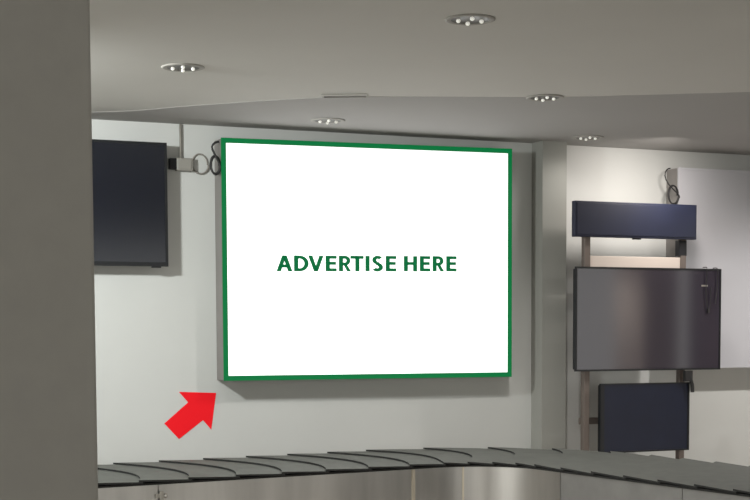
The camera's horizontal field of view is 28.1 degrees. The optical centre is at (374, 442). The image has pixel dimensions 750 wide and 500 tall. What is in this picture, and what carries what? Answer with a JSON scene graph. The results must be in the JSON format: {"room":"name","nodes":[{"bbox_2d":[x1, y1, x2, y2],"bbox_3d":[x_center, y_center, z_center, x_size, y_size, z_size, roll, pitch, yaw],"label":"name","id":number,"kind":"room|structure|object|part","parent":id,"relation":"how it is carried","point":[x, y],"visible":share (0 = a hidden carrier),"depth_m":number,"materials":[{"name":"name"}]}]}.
{"room":"airport terminal","nodes":[
{"label":"airport terminal","id":0,"kind":"room"},
{"bbox_2d":[0,0,97,499],"bbox_3d":[-1.506,-0.500,5.246,0.866,3.275,0.860,-2,4,-24],"label":"column","id":1,"kind":"structure","parent":0,"point":[48,404],"depth_m":4.95,"materials":[{"name":"paint"}]},
{"bbox_2d":[90,0,749,111],"bbox_3d":[2.832,-2.190,4.593,25.000,0.150,18.400,-2,4,-24],"label":"ceiling","id":2,"kind":"structure","parent":0,"point":[248,50],"depth_m":9.27,"materials":[{"name":"paint"}]},
{"bbox_2d":[161,63,204,71],"bbox_3d":[-1.260,-2.454,9.846,0.284,0.024,0.284,3,5,38],"label":"recessed light","id":3,"kind":"object","parent":2,"relation":"in","point":[178,67],"visible":1,"depth_m":9.83,"materials":[{"name":"white metal"}]},
{"bbox_2d":[321,94,367,97],"bbox_3d":[-0.221,-2.545,11.011,0.340,0.012,0.100,0,4,2],"label":"ceiling slot","id":4,"kind":"object","parent":2,"relation":"attached to","point":[322,95],"visible":1,"depth_m":10.97,"materials":[{"name":"grey metal"}]},
{"bbox_2d":[445,14,494,25],"bbox_3d":[0.531,-2.360,8.397,0.284,0.024,0.284,3,5,38],"label":"recessed light","id":5,"kind":"object","parent":2,"relation":"in","point":[459,19],"visible":1,"depth_m":8.38,"materials":[{"name":"grey metal"}]},
{"bbox_2d":[526,94,563,101],"bbox_3d":[1.263,-2.554,11.143,0.284,0.024,0.284,3,5,38],"label":"recessed light","id":6,"kind":"object","parent":2,"relation":"in","point":[541,97],"visible":1,"depth_m":11.13,"materials":[{"name":"white metal"}]},
{"bbox_2d":[92,119,749,465],"bbox_3d":[1.390,-1.178,13.986,20.200,3.375,0.200,-2,4,-24],"label":"wall","id":7,"kind":"structure","parent":0,"point":[156,335],"depth_m":13.12,"materials":[{"name":"paint"}]},
{"bbox_2d":[92,139,167,267],"bbox_3d":[-2.336,-1.929,12.108,1.320,1.018,0.151,-2,4,-24],"label":"television","id":8,"kind":"object","parent":7,"relation":"attached to","point":[130,197],"visible":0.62,"depth_m":12.18,"materials":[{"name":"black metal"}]},
{"bbox_2d":[168,124,192,171],"bbox_3d":[-1.613,-2.449,12.437,0.200,0.385,0.067,-2,4,-24],"label":"junction box","id":9,"kind":"object","parent":7,"relation":"attached to","point":[177,164],"visible":1,"depth_m":12.43,"materials":[{"name":"grey plastic"}]},
{"bbox_3d":[-1.573,-2.309,12.432,0.110,0.081,0.008,-2,4,-24],"label":"lid","id":10,"kind":"part","parent":9,"relation":"part of","materials":[{"name":"grey plastic"}]},
{"bbox_2d":[164,392,215,438],"bbox_3d":[-1.556,-0.233,12.648,0.455,0.397,0.004,-2,4,-24],"label":"arrow","id":11,"kind":"object","parent":7,"relation":"attached to","point":[199,407],"visible":1,"depth_m":12.65,"materials":[{"name":"red plastic"}]},
{"bbox_2d":[193,153,208,174],"bbox_3d":[-1.460,-2.330,12.537,0.152,0.177,0.025,-2,4,-24],"label":"cable","id":12,"kind":"object","parent":7,"relation":"attached to","point":[204,156],"visible":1,"depth_m":12.54,"materials":[{"name":"grey plastic"}]},
{"bbox_2d":[214,138,511,380],"bbox_3d":[-0.056,-1.584,13.103,2.735,2.050,0.202,-2,4,-24],"label":"sign","id":13,"kind":"object","parent":7,"relation":"attached to","point":[335,260],"visible":1,"depth_m":12.97,"materials":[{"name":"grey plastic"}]},
{"bbox_2d":[209,141,220,174],"bbox_3d":[-1.321,-2.356,12.414,0.100,0.287,0.042,-2,4,-24],"label":"cable","id":14,"kind":"object","parent":13,"relation":"attached to","point":[215,142],"visible":1,"depth_m":12.40,"materials":[{"name":"black plastic"}]},
{"bbox_2d":[91,92,749,154],"bbox_3d":[3.314,-2.468,9.598,19.900,0.003,9.198,-2,4,-24],"label":"ceiling","id":15,"kind":"structure","parent":7,"relation":"attached to","point":[719,123],"depth_m":12.16,"materials":[{"name":"paint"}]},
{"bbox_2d":[311,118,344,123],"bbox_3d":[-0.384,-2.627,12.273,0.284,0.024,0.284,3,5,38],"label":"recessed light","id":16,"kind":"object","parent":15,"relation":"attached to","point":[316,120],"visible":1,"depth_m":12.27,"materials":[{"name":"white"}]},
{"bbox_2d":[572,135,603,140],"bbox_3d":[1.901,-2.715,13.388,0.284,0.024,0.284,3,5,38],"label":"recessed light","id":17,"kind":"object","parent":15,"relation":"attached to","point":[582,137],"visible":1,"depth_m":13.38,"materials":[{"name":"white metal"}]},
{"bbox_2d":[531,141,566,449],"bbox_3d":[1.604,-1.119,13.866,0.252,3.273,0.201,-2,4,-24],"label":"column","id":18,"kind":"structure","parent":7,"relation":"attached to","point":[549,158],"depth_m":13.77,"materials":[{"name":"paint"}]},
{"bbox_2d":[666,167,749,367],"bbox_3d":[4.305,-1.717,15.005,3.200,1.903,0.205,-2,4,-24],"label":"board","id":19,"kind":"object","parent":7,"relation":"attached to","point":[721,197],"visible":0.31,"depth_m":14.48,"materials":[{"name":"grey"}]},
{"bbox_2d":[664,168,679,203],"bbox_3d":[2.803,-2.428,14.200,0.162,0.355,0.076,-2,4,-24],"label":"cable","id":20,"kind":"object","parent":19,"relation":"attached to","point":[671,186],"visible":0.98,"depth_m":14.18,"materials":[{"name":"black plastic"}]},
{"bbox_3d":[2.847,1.227,4.833,25.000,0.150,18.400,-2,4,-24],"label":"floor","id":21,"kind":"structure","parent":0,"visible":0},
{"bbox_2d":[98,447,749,499],"bbox_3d":[-0.601,0.668,8.079,9.713,0.539,8.457,-2,4,-24],"label":"carousel","id":22,"kind":"object","parent":21,"relation":"on","point":[492,473],"visible":0.89,"depth_m":11.58,"materials":[{"name":"rubber"}]},
{"bbox_3d":[-2.103,0.235,11.011,0.583,0.074,1.097,-4,5,-41],"label":"rubber plate","id":23,"kind":"part","parent":22,"relation":"part of","materials":[{"name":"black rubber"}]},
{"bbox_3d":[-2.526,0.561,10.189,2.274,0.432,0.017,-3,5,-32],"label":"skirt panel","id":24,"kind":"part","parent":22,"relation":"part of","materials":[{"name":"silver metal"}]},
{"bbox_3d":[-1.778,0.219,11.216,0.583,0.074,1.097,-4,5,-41],"label":"rubber plate","id":25,"kind":"part","parent":22,"relation":"part of","materials":[{"name":"black rubber"}]},
{"bbox_3d":[-1.452,0.203,11.421,0.583,0.074,1.097,-4,5,-41],"label":"rubber plate","id":26,"kind":"part","parent":22,"relation":"part of","materials":[{"name":"black rubber"}]},
{"bbox_3d":[-1.126,0.188,11.625,0.583,0.074,1.097,-4,5,-41],"label":"rubber plate","id":27,"kind":"part","parent":22,"relation":"part of","materials":[{"name":"black rubber"}]},
{"bbox_3d":[-0.801,0.172,11.830,0.583,0.074,1.097,-4,5,-41],"label":"rubber plate","id":28,"kind":"part","parent":22,"relation":"part of","materials":[{"name":"black rubber"}]},
{"bbox_3d":[-0.631,0.469,11.380,2.194,0.432,0.017,-3,5,-32],"label":"skirt panel","id":29,"kind":"part","parent":22,"relation":"part of","materials":[{"name":"silver metal"}]},
{"bbox_3d":[-0.475,0.156,12.035,0.583,0.074,1.097,-4,5,-41],"label":"rubber plate","id":30,"kind":"part","parent":22,"relation":"part of","materials":[{"name":"black rubber"}]},
{"bbox_3d":[-0.149,0.140,12.240,0.583,0.074,1.097,-4,5,-41],"label":"rubber plate","id":31,"kind":"part","parent":22,"relation":"part of","materials":[{"name":"black rubber"}]},
{"bbox_3d":[0.175,0.124,12.447,0.585,0.074,1.091,-4,5,-41],"label":"rubber plate","id":32,"kind":"part","parent":22,"relation":"part of","materials":[{"name":"black rubber"}]},
{"bbox_3d":[0.513,0.110,12.627,0.632,0.074,1.113,-3,5,-38],"label":"rubber plate","id":33,"kind":"part","parent":22,"relation":"part of","materials":[{"name":"black rubber"}]},
{"bbox_3d":[0.501,0.415,12.079,0.458,0.432,0.043,-2,4,-26],"label":"skirt panel","id":34,"kind":"part","parent":22,"relation":"part of","materials":[{"name":"silver metal"}]},
{"bbox_3d":[0.904,0.106,12.662,0.644,0.074,1.118,-2,4,-18],"label":"rubber plate","id":35,"kind":"part","parent":22,"relation":"part of","materials":[{"name":"black rubber"}]},
{"bbox_3d":[1.127,0.420,11.969,0.912,0.432,0.183,3,5,36],"label":"skirt panel","id":36,"kind":"part","parent":22,"relation":"part of","materials":[{"name":"silver metal"}]},
{"bbox_3d":[1.286,0.112,12.553,0.644,0.074,1.118,0,4,2],"label":"rubber plate","id":37,"kind":"part","parent":22,"relation":"part of","materials":[{"name":"black rubber"}]},
{"bbox_3d":[1.605,0.127,12.315,0.644,0.074,1.118,1,4,23],"label":"rubber plate","id":38,"kind":"part","parent":22,"relation":"part of","materials":[{"name":"black rubber"}]},
{"bbox_3d":[1.797,0.150,11.984,0.609,0.074,1.141,4,6,44],"label":"rubber plate","id":39,"kind":"part","parent":22,"relation":"part of","materials":[{"name":"black rubber"}]},
{"bbox_3d":[1.991,0.174,11.626,1.097,0.074,0.583,-3,5,-38],"label":"rubber plate","id":40,"kind":"part","parent":22,"relation":"part of","materials":[{"name":"black rubber"}]},
{"bbox_3d":[1.788,0.485,11.008,0.017,0.432,1.422,-2,5,-29],"label":"skirt panel","id":41,"kind":"part","parent":22,"relation":"part of","materials":[{"name":"silver metal"}]},
{"bbox_3d":[2.176,0.197,11.290,1.097,0.074,0.583,-3,5,-38],"label":"rubber plate","id":42,"kind":"part","parent":22,"relation":"part of","materials":[{"name":"black rubber"}]},
{"bbox_3d":[2.362,0.220,10.953,1.097,0.074,0.583,-3,5,-38],"label":"rubber plate","id":43,"kind":"part","parent":22,"relation":"part of","materials":[{"name":"black rubber"}]},
{"bbox_3d":[2.547,0.243,10.617,1.097,0.074,0.583,-3,5,-38],"label":"rubber plate","id":44,"kind":"part","parent":22,"relation":"part of","materials":[{"name":"black rubber"}]},
{"bbox_3d":[2.542,0.578,9.641,0.017,0.432,1.694,-2,5,-29],"label":"skirt panel","id":45,"kind":"part","parent":22,"relation":"part of","materials":[{"name":"silver metal"}]},
{"bbox_3d":[2.696,0.264,10.312,1.039,0.074,0.744,-2,4,-24],"label":"rubber plate","id":46,"kind":"part","parent":22,"relation":"part of","materials":[{"name":"black rubber"}]},
{"bbox_3d":[2.919,0.288,9.944,1.097,0.074,0.583,-3,5,-38],"label":"rubber plate","id":47,"kind":"part","parent":22,"relation":"part of","materials":[{"name":"black rubber"}]},
{"bbox_2d":[579,237,686,458],"bbox_3d":[2.313,-0.800,13.946,1.155,2.620,0.390,-2,4,-24],"label":"display stand","id":48,"kind":"object","parent":21,"relation":"on","point":[587,260],"visible":0.4,"depth_m":13.64,"materials":[{"name":"grey metal"}]},
{"bbox_3d":[1.905,-0.786,13.588,0.060,2.595,0.060,-2,4,-24],"label":"post","id":49,"kind":"part","parent":48,"relation":"part of","materials":[{"name":"grey metal"}]},
{"bbox_2d":[572,200,696,239],"bbox_3d":[2.367,-2.014,13.637,1.305,0.330,0.066,-2,4,-24],"label":"monitor","id":50,"kind":"object","parent":48,"relation":"attached to","point":[636,221],"visible":1,"depth_m":13.59,"materials":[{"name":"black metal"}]},
{"bbox_2d":[598,382,689,452],"bbox_3d":[2.469,-0.235,13.799,0.965,0.632,0.074,-2,4,-24],"label":"monitor","id":51,"kind":"object","parent":48,"relation":"attached to","point":[632,417],"visible":0.96,"depth_m":13.76,"materials":[{"name":"black plastic"}]},
{"bbox_2d":[573,266,720,371],"bbox_3d":[2.497,-1.132,13.747,1.574,0.936,0.080,-2,4,-24],"label":"television","id":52,"kind":"object","parent":48,"relation":"attached to","point":[625,318],"visible":1,"depth_m":13.70,"materials":[{"name":"black plastic"}]},
{"bbox_2d":[683,370,693,391],"bbox_3d":[2.912,-0.569,13.903,0.102,0.201,0.050,-2,4,-24],"label":"cable","id":53,"kind":"object","parent":52,"relation":"hanging from","point":[687,375],"visible":1,"depth_m":13.89,"materials":[{"name":"black plastic"}]},
{"bbox_2d":[703,267,717,312],"bbox_3d":[3.121,-1.425,13.974,0.135,0.425,0.070,-2,4,-24],"label":"cable","id":54,"kind":"object","parent":52,"relation":"hanging from","point":[708,310],"visible":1,"depth_m":13.95,"materials":[{"name":"black plastic"}]},
{"bbox_3d":[2.853,-0.819,14.001,0.060,2.595,0.060,-2,4,-24],"label":"post","id":55,"kind":"part","parent":48,"relation":"part of","materials":[{"name":"grey metal"}]}
]}

